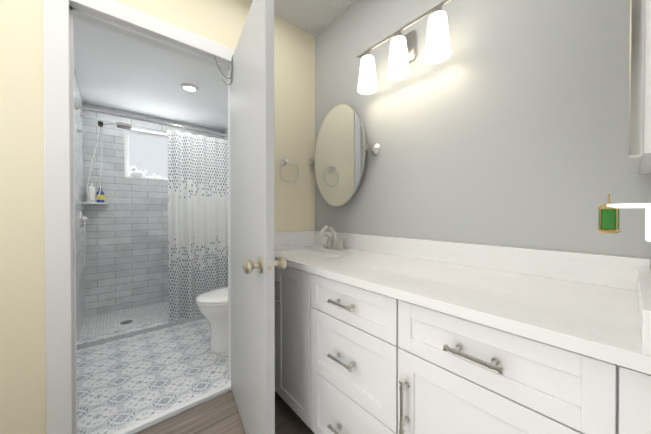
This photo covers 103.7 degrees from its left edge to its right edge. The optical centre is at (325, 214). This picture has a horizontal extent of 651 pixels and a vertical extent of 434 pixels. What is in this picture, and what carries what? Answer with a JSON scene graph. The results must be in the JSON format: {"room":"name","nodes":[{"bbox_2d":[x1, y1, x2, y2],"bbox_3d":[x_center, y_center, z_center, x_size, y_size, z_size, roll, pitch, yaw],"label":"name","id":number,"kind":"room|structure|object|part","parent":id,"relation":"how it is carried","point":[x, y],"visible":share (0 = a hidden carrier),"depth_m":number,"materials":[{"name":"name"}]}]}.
{"room":"bathroom","nodes":[
{"label":"bathroom","id":0,"kind":"room"},
{"bbox_2d":[74,69,84,344],"bbox_3d":[-2.006,-0.044,1.956,0.120,2.270,2.135,0,1,-40],"label":"wall","id":1,"kind":"structure","parent":0,"point":[79,208],"depth_m":2.30,"materials":[{"name":"tile"}]},
{"bbox_2d":[82,220,87,264],"bbox_3d":[-2.254,0.262,2.398,0.014,0.410,0.016,0,1,29],"label":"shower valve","id":2,"kind":"object","parent":1,"relation":"attached to","point":[82,220],"depth_m":2.40,"materials":[{"name":"silver metal"}]},
{"bbox_3d":[-2.253,0.262,2.397,0.015,0.410,0.015,0,1,-40],"label":"cord","id":3,"kind":"part","parent":2,"relation":"part of","materials":[{"name":"silver metal"}]},
{"bbox_2d":[81,211,88,226],"bbox_3d":[-2.332,0.036,2.485,0.061,0.150,0.158,0,1,-40],"label":"shower valve","id":4,"kind":"object","parent":1,"relation":"attached to","point":[84,218],"depth_m":2.46,"materials":[{"name":"silver metal"}]},
{"bbox_3d":[-2.341,0.036,2.482,0.042,0.150,0.150,0,1,-40],"label":"plate","id":5,"kind":"part","parent":4,"relation":"part of","materials":[{"name":"silver metal"}]},
{"bbox_2d":[82,202,109,204],"bbox_3d":[-2.401,-0.123,2.683,0.210,0.015,0.210,0,1,-40],"label":"corner shelf","id":6,"kind":"object","parent":1,"relation":"attached to","point":[94,203],"visible":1,"depth_m":2.60,"materials":[{"name":"white ceramic"}]},
{"bbox_2d":[86,183,94,201],"bbox_3d":[-2.450,-0.231,2.669,0.070,0.200,0.070,0,1,-40],"label":"bottle","id":7,"kind":"object","parent":6,"relation":"on","point":[92,192],"visible":0.81,"depth_m":2.65,"materials":[{"name":"white plastic"}]},
{"bbox_2d":[96,188,104,202],"bbox_3d":[-2.408,-0.211,2.737,0.065,0.160,0.065,0,1,-40],"label":"bottle","id":8,"kind":"object","parent":6,"relation":"on","point":[100,199],"visible":0.67,"depth_m":2.72,"materials":[{"name":"blue plastic"}]},
{"bbox_2d":[77,111,131,201],"bbox_3d":[-2.111,-0.566,2.477,0.395,0.876,0.405,0,1,-40],"label":"shower head","id":9,"kind":"object","parent":1,"relation":"attached to","point":[122,125],"visible":1,"depth_m":2.54},
{"bbox_3d":[-2.299,-0.953,2.508,0.144,0.070,0.017,0,1,-40],"label":"arm","id":10,"kind":"part","parent":9,"relation":"part of"},
{"bbox_3d":[-2.192,-0.929,2.599,0.136,0.059,0.027,0,1,-40],"label":"handle","id":11,"kind":"part","parent":9,"relation":"part of","materials":[{"name":"silver metal"}]},
{"bbox_2d":[75,103,227,138],"bbox_3d":[-1.485,-0.884,2.554,1.451,0.067,0.056,0,1,-40],"label":"rail","id":12,"kind":"object","parent":1,"relation":"attached to","point":[77,107],"visible":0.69,"depth_m":2.39,"materials":[{"name":"silver metal"}]},
{"bbox_2d":[167,130,227,322],"bbox_3d":[-1.231,0.107,2.737,0.780,1.885,0.094,0,1,-40],"label":"shower curtain","id":13,"kind":"object","parent":12,"relation":"hanging from","point":[197,215],"visible":0.69,"depth_m":2.67,"materials":[{"name":"fabric"}]},
{"bbox_2d":[74,18,227,130],"bbox_3d":[-1.403,-1.213,2.454,1.695,0.060,2.135,0,1,-40],"label":"ceiling","id":14,"kind":"structure","parent":0,"point":[115,70],"depth_m":2.23,"materials":[{"name":"white paint"}]},
{"bbox_2d":[180,84,198,91],"bbox_3d":[-1.261,-1.176,2.374,0.160,0.011,0.160,0,1,-40],"label":"recessed light","id":15,"kind":"object","parent":14,"relation":"in","point":[189,87],"visible":1,"depth_m":2.36,"materials":[{"name":"white"}]},
{"bbox_2d":[83,102,223,316],"bbox_3d":[-2.042,-0.055,3.223,1.455,2.270,0.150,0,1,-40],"label":"wall","id":16,"kind":"structure","parent":0,"point":[104,279],"depth_m":2.90,"materials":[{"name":"tile"}]},
{"bbox_2d":[124,127,167,178],"bbox_3d":[-2.105,-0.724,3.166,0.617,0.590,0.148,0,1,-40],"label":"window","id":17,"kind":"structure","parent":16,"relation":"in","point":[147,153],"depth_m":3.14,"materials":[{"name":"white glass"}]},
{"bbox_3d":[-2.348,-0.724,3.025,0.038,0.564,0.030,0,1,-40],"label":"frame","id":18,"kind":"part","parent":17,"relation":"part of","materials":[{"name":"white"}]},
{"bbox_3d":[-2.105,-1.013,3.163,0.617,0.012,0.148,0,1,-40],"label":"window reveal top trim","id":19,"kind":"part","parent":17,"relation":"part of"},
{"bbox_3d":[-2.136,-0.988,3.201,0.516,0.038,0.029,0,1,-40],"label":"window frame","id":20,"kind":"part","parent":17,"relation":"part of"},
{"bbox_3d":[-2.136,-0.462,3.205,0.516,0.036,0.029,0,1,-40],"label":"frame","id":21,"kind":"part","parent":17,"relation":"part of","materials":[{"name":"white"}]},
{"bbox_2d":[124,176,167,180],"bbox_3d":[-2.103,-0.434,3.166,0.617,0.018,0.154,0,1,-40],"label":"window sill","id":22,"kind":"structure","parent":16,"relation":"on","point":[146,178],"depth_m":3.05,"materials":[{"name":"white"}]},
{"bbox_2d":[128,166,146,177],"bbox_3d":[-2.233,-0.510,3.039,0.189,0.135,0.094,0,1,-40],"label":"duck figurine","id":23,"kind":"object","parent":22,"relation":"on","point":[136,173],"visible":0.88,"depth_m":3.00,"materials":[{"name":"white"}]},
{"bbox_2d":[76,318,230,433],"bbox_3d":[-1.050,1.120,2.053,1.455,0.060,1.253,0,1,-40],"label":"floor","id":24,"kind":"structure","parent":0,"point":[125,382],"depth_m":1.74,"materials":[{"name":"tile"}]},
{"bbox_2d":[76,316,204,349],"bbox_3d":[-1.485,1.098,2.570,1.455,0.096,0.100,0,1,-40],"label":"curb","id":25,"kind":"object","parent":24,"relation":"on","point":[90,344],"visible":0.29,"depth_m":2.31,"materials":[{"name":"white tile"}]},
{"bbox_2d":[76,314,201,345],"bbox_3d":[-1.485,1.047,2.570,1.455,0.006,0.104,0,1,-40],"label":"trim","id":26,"kind":"structure","parent":25,"relation":"on","point":[116,333],"depth_m":2.30,"materials":[{"name":"tile"}]},
{"bbox_2d":[111,383,230,433],"bbox_3d":[-0.879,1.094,1.413,0.738,0.007,0.040,0,1,-40],"label":"threshold","id":27,"kind":"object","parent":24,"relation":"on","point":[161,414],"visible":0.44,"depth_m":1.43,"materials":[{"name":"stone"}]},
{"bbox_2d":[196,287,227,352],"bbox_3d":[-0.721,0.697,2.217,0.736,0.783,0.420,0,1,-40],"label":"toilet","id":28,"kind":"object","parent":24,"relation":"on","point":[212,306],"visible":0.19,"depth_m":2.02,"materials":[{"name":"white ceramic"}]},
{"bbox_3d":[-0.790,0.671,2.158,0.555,0.053,0.392,0,1,-40],"label":"seat lid","id":29,"kind":"part","parent":28,"relation":"part of","materials":[{"name":"white ceramic"}]},
{"bbox_3d":[-0.787,0.894,2.163,0.537,0.390,0.372,0,1,-40],"label":"bowl","id":30,"kind":"part","parent":28,"relation":"part of","materials":[{"name":"white ceramic"}]},
{"bbox_2d":[0,0,314,433],"bbox_3d":[-1.192,-0.148,1.167,3.200,2.490,0.120,0,1,-40],"label":"wall","id":31,"kind":"structure","parent":0,"point":[22,334],"depth_m":1.07,"materials":[{"name":"beige paint"}]},
{"bbox_2d":[42,0,233,433],"bbox_3d":[-0.909,0.035,1.397,0.833,2.120,0.137,0,1,-40],"label":"door frame","id":32,"kind":"structure","parent":31,"relation":"attached to","point":[57,199],"depth_m":1.11,"materials":[{"name":"white wood"}]},
{"bbox_2d":[72,7,229,69],"bbox_3d":[-0.891,-0.944,1.410,0.738,0.012,0.035,0,1,-40],"label":"door frame","id":33,"kind":"object","parent":31,"relation":"attached to","point":[99,20],"visible":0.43,"depth_m":1.35,"materials":[{"name":"white wood"}]},
{"bbox_2d":[230,0,274,433],"bbox_3d":[-0.394,0.075,1.287,0.035,2.018,0.735,0,1,-30],"label":"door","id":34,"kind":"structure","parent":31,"relation":"in","point":[252,232],"depth_m":1.11,"materials":[{"name":"grey wood"}]},
{"bbox_2d":[214,55,232,84],"bbox_3d":[-0.576,-0.852,1.501,0.141,0.177,0.029,0,1,-30],"label":"hanger","id":35,"kind":"object","parent":34,"relation":"hanging from","point":[231,69],"visible":0.88,"depth_m":1.50,"materials":[{"name":"silver metal"}]},
{"bbox_2d":[243,256,286,273],"bbox_3d":[-0.241,0.198,1.024,0.175,0.066,0.066,0,1,-30],"label":"door knob","id":36,"kind":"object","parent":34,"relation":"attached to","point":[249,265],"depth_m":0.99,"materials":[{"name":"metal"}]},
{"bbox_3d":[-0.286,0.199,0.998,0.070,0.066,0.066,0,1,-30],"label":"knob","id":37,"kind":"part","parent":36,"relation":"part of","materials":[{"name":"beige"}]},
{"bbox_3d":[-0.195,0.198,1.050,0.070,0.066,0.066,0,1,-30],"label":"knob","id":38,"kind":"part","parent":36,"relation":"part of","materials":[{"name":"beige"}]},
{"bbox_2d":[267,260,273,274],"bbox_3d":[-0.209,0.199,0.970,0.025,0.056,0.002,0,1,-30],"label":"door latch plate","id":39,"kind":"object","parent":34,"relation":"attached to","point":[270,262],"visible":1,"depth_m":0.97,"materials":[{"name":"silver metal"}]},
{"bbox_2d":[279,158,298,182],"bbox_3d":[-0.264,-0.318,1.834,0.165,0.184,0.050,0,1,-40],"label":"towel ring","id":40,"kind":"object","parent":31,"relation":"attached to","point":[283,161],"visible":1,"depth_m":1.82,"materials":[{"name":"silver metal"}]},
{"bbox_3d":[-0.287,-0.383,1.814,0.052,0.052,0.050,0,1,-40],"label":"post","id":41,"kind":"part","parent":40,"relation":"part of","materials":[{"name":"silver metal"}]},
{"bbox_2d":[275,230,314,244],"bbox_3d":[-0.297,0.172,1.827,0.537,0.099,0.020,0,1,-40],"label":"backsplash","id":42,"kind":"structure","parent":31,"relation":"attached to","point":[299,237],"depth_m":1.88,"materials":[{"name":"white stone"}]},
{"bbox_2d":[136,391,314,433],"bbox_3d":[-0.619,1.133,0.435,3.120,0.060,1.777,0,1,-40],"label":"floor","id":43,"kind":"structure","parent":0,"point":[219,415],"depth_m":1.36,"materials":[{"name":"wood"}]},
{"bbox_2d":[123,387,231,433],"bbox_3d":[-0.856,1.093,1.386,0.738,0.008,0.032,0,1,-40],"label":"transition strip","id":44,"kind":"object","parent":43,"relation":"on","point":[170,415],"depth_m":1.41,"materials":[{"name":"silver metal"}]},
{"bbox_2d":[275,265,650,433],"bbox_3d":[0.227,0.677,1.215,0.569,0.840,1.639,0,1,-40],"label":"bathroom vanity","id":45,"kind":"object","parent":43,"relation":"on","point":[375,334],"depth_m":0.75,"materials":[{"name":"white wood"}]},
{"bbox_3d":[-0.378,0.628,1.565,0.020,0.725,0.319,0,1,-40],"label":"door","id":46,"kind":"part","parent":45,"relation":"part of","materials":[{"name":"white wood"}]},
{"bbox_3d":[-0.169,0.630,1.317,0.020,0.725,0.321,0,1,-40],"label":"door","id":47,"kind":"part","parent":45,"relation":"part of","materials":[{"name":"white wood"}]},
{"bbox_3d":[0.065,0.854,0.994,0.040,0.017,0.128,0,1,-40],"label":"handle","id":48,"kind":"part","parent":45,"relation":"part of","materials":[{"name":"silver metal"}]},
{"bbox_3d":[0.065,0.347,0.990,0.040,0.017,0.128,0,1,-40],"label":"handle","id":49,"kind":"part","parent":45,"relation":"part of","materials":[{"name":"silver metal"}]},
{"bbox_3d":[0.065,0.567,0.992,0.040,0.017,0.128,0,1,-40],"label":"handle","id":50,"kind":"part","parent":45,"relation":"part of","materials":[{"name":"silver metal"}]},
{"bbox_3d":[0.087,0.854,1.014,0.020,0.284,0.463,0,1,-40],"label":"drawer","id":51,"kind":"part","parent":45,"relation":"part of","materials":[{"name":"white wood"}]},
{"bbox_3d":[0.087,0.567,1.012,0.020,0.281,0.463,0,1,-40],"label":"drawer","id":52,"kind":"part","parent":45,"relation":"part of","materials":[{"name":"white wood"}]},
{"bbox_3d":[0.087,0.346,1.010,0.020,0.152,0.463,0,1,-40],"label":"drawer","id":53,"kind":"part","parent":45,"relation":"part of","materials":[{"name":"white wood"}]},
{"bbox_3d":[0.240,0.580,0.783,0.040,0.158,0.017,0,1,-40],"label":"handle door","id":54,"kind":"part","parent":45,"relation":"part of","materials":[{"name":"silver metal"}]},
{"bbox_2d":[275,245,650,364],"bbox_3d":[0.232,0.242,1.215,0.557,0.031,1.639,0,1,-40],"label":"countertop","id":55,"kind":"structure","parent":45,"relation":"on","point":[601,318],"depth_m":0.74,"materials":[{"name":"white stone"}]},
{"bbox_2d":[279,249,342,256],"bbox_3d":[-0.104,0.324,1.583,0.329,0.164,0.544,0,1,-40],"label":"sink","id":56,"kind":"object","parent":55,"relation":"in","point":[298,252],"depth_m":1.68,"materials":[{"name":"white ceramic"}]},
{"bbox_2d":[315,225,346,248],"bbox_3d":[0.022,0.144,1.687,0.162,0.157,0.233,0,1,-40],"label":"faucet","id":57,"kind":"object","parent":55,"relation":"on","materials":[{"name":"silver metal"}]},
{"bbox_3d":[0.366,0.350,0.632,0.040,0.017,0.133,0,1,-40],"label":"handle drawer","id":58,"kind":"part","parent":45,"relation":"part of","materials":[{"name":"silver metal"}]},
{"bbox_3d":[0.389,0.714,0.654,0.020,0.569,0.463,0,1,-40],"label":"door","id":59,"kind":"part","parent":45,"relation":"part of","materials":[{"name":"white wood"}]},
{"bbox_3d":[0.389,0.349,0.651,0.020,0.152,0.463,0,1,-40],"label":"drawer","id":60,"kind":"part","parent":45,"relation":"part of","materials":[{"name":"white wood"}]},
{"bbox_2d":[250,0,357,36],"bbox_3d":[-0.669,-1.417,0.442,3.320,0.060,1.885,0,1,-40],"label":"ceiling","id":61,"kind":"structure","parent":0,"point":[314,18],"depth_m":1.76,"materials":[{"name":"white paint"}]},
{"bbox_2d":[315,0,650,259],"bbox_3d":[0.532,-0.150,1.385,0.120,2.490,1.765,0,1,-40],"label":"wall","id":62,"kind":"structure","parent":0,"point":[506,123],"depth_m":1.07,"materials":[{"name":"grey paint"}]},
{"bbox_2d":[309,103,379,206],"bbox_3d":[0.097,-0.403,1.751,0.072,0.690,0.636,0,1,-40],"label":"oval mirror","id":63,"kind":"object","parent":62,"relation":"attached to","point":[341,148],"visible":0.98,"depth_m":1.71,"materials":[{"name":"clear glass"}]},
{"label":"glass","id":64,"kind":"part","parent":63,"relation":"part of","materials":[{"name":"mirror"}]},
{"bbox_2d":[357,0,453,94],"bbox_3d":[0.392,-0.846,1.327,0.162,0.256,0.564,0,1,-40],"label":"sconce","id":65,"kind":"object","parent":62,"relation":"attached to","point":[402,54],"visible":1,"depth_m":1.27,"materials":[{"name":"white glass"}]},
{"bbox_2d":[363,50,371,55],"bbox_3d":[0.242,-0.914,1.468,0.060,0.040,0.060,0,1,-40],"label":"socket","id":66,"kind":"object","parent":65,"relation":"attached to","point":[368,52],"depth_m":1.45,"materials":[{"name":"silver metal"}]},
{"bbox_3d":[0.242,-0.809,1.469,0.115,0.179,0.115,0,1,-40],"label":"lamp shade","id":67,"kind":"part","parent":65,"relation":"part of","materials":[{"name":"white glass"}]},
{"bbox_2d":[393,30,403,37],"bbox_3d":[0.374,-0.913,1.312,0.060,0.040,0.060,0,1,-40],"label":"socket","id":68,"kind":"object","parent":65,"relation":"attached to","point":[398,34],"depth_m":1.29,"materials":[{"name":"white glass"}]},
{"bbox_3d":[0.374,-0.807,1.312,0.115,0.179,0.115,0,1,-40],"label":"lamp shade","id":69,"kind":"part","parent":65,"relation":"part of","materials":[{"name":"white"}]},
{"bbox_3d":[0.506,-0.806,1.156,0.115,0.179,0.115,0,1,-40],"label":"lamp shade","id":70,"kind":"part","parent":65,"relation":"part of","materials":[{"name":"white glass"}]},
{"bbox_2d":[432,5,443,12],"bbox_3d":[0.506,-0.912,1.155,0.060,0.040,0.060,0,1,-40],"label":"socket","id":71,"kind":"object","parent":65,"relation":"attached to","point":[437,9],"depth_m":1.13,"materials":[{"name":"silver metal"}]},
{"bbox_2d":[339,233,650,288],"bbox_3d":[0.437,0.175,1.387,0.020,0.099,1.639,0,1,-40],"label":"backsplash","id":72,"kind":"structure","parent":62,"relation":"attached to","point":[596,269],"depth_m":1.00,"materials":[{"name":"white stone"}]},
{"bbox_2d":[635,265,650,352],"bbox_3d":[0.744,0.194,0.591,0.537,0.075,0.026,0,1,-40],"label":"backsplash","id":73,"kind":"structure","parent":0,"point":[642,272],"depth_m":0.50,"materials":[{"name":"white stone"}]},
{"bbox_3d":[-0.132,-0.136,-0.248,3.000,2.490,0.120,0,1,-40],"label":"wall","id":74,"kind":"structure","parent":0,"visible":0},
{"bbox_2d":[597,194,650,241],"bbox_3d":[0.739,0.008,0.629,0.072,0.123,0.098,0,1,-40],"label":"lantern","id":75,"kind":"object","parent":74,"relation":"attached to","point":[608,216],"visible":1,"depth_m":0.63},
{"bbox_3d":[0.721,0.011,0.651,0.036,0.053,0.036,0,1,-40],"label":"glass","id":76,"kind":"part","parent":75,"relation":"part of","materials":[{"name":"green glass"}]},
{"bbox_2d":[629,0,650,175],"bbox_3d":[0.760,-0.481,0.608,0.410,0.735,0.046,0,1,-40],"label":"medicine cabinet mirror","id":77,"kind":"object","parent":74,"relation":"attached to","point":[640,96],"visible":1,"depth_m":0.49,"materials":[{"name":"white mirror"}]},
{"bbox_3d":[-1.183,0.075,1.176,0.022,2.045,0.122,0,1,-40],"label":"door frame","id":78,"kind":"structure","parent":0,"visible":0},
{"bbox_2d":[69,6,76,433],"bbox_3d":[-1.169,0.075,1.185,0.012,2.045,0.035,0,1,-40],"label":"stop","id":79,"kind":"object","parent":78,"relation":"attached to","point":[73,235],"visible":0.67,"depth_m":1.17,"materials":[{"name":"white wood"}]},
{"label":"outside","id":80,"kind":"structure","parent":0,"visible":0},
{"bbox_2d":[79,301,168,339],"bbox_3d":[-1.755,1.111,2.892,1.455,0.064,0.740,0,1,-40],"label":"floor","id":81,"kind":"structure","parent":80,"point":[99,324],"depth_m":2.65,"materials":[{"name":"tile"}]},
{"bbox_2d":[120,320,132,323],"bbox_3d":[-2.004,1.080,2.578,0.100,0.004,0.100,0,1,-40],"label":"floor drain","id":82,"kind":"object","parent":81,"relation":"on","point":[127,322],"visible":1,"depth_m":2.57,"materials":[{"name":"grey metal"}]}
]}

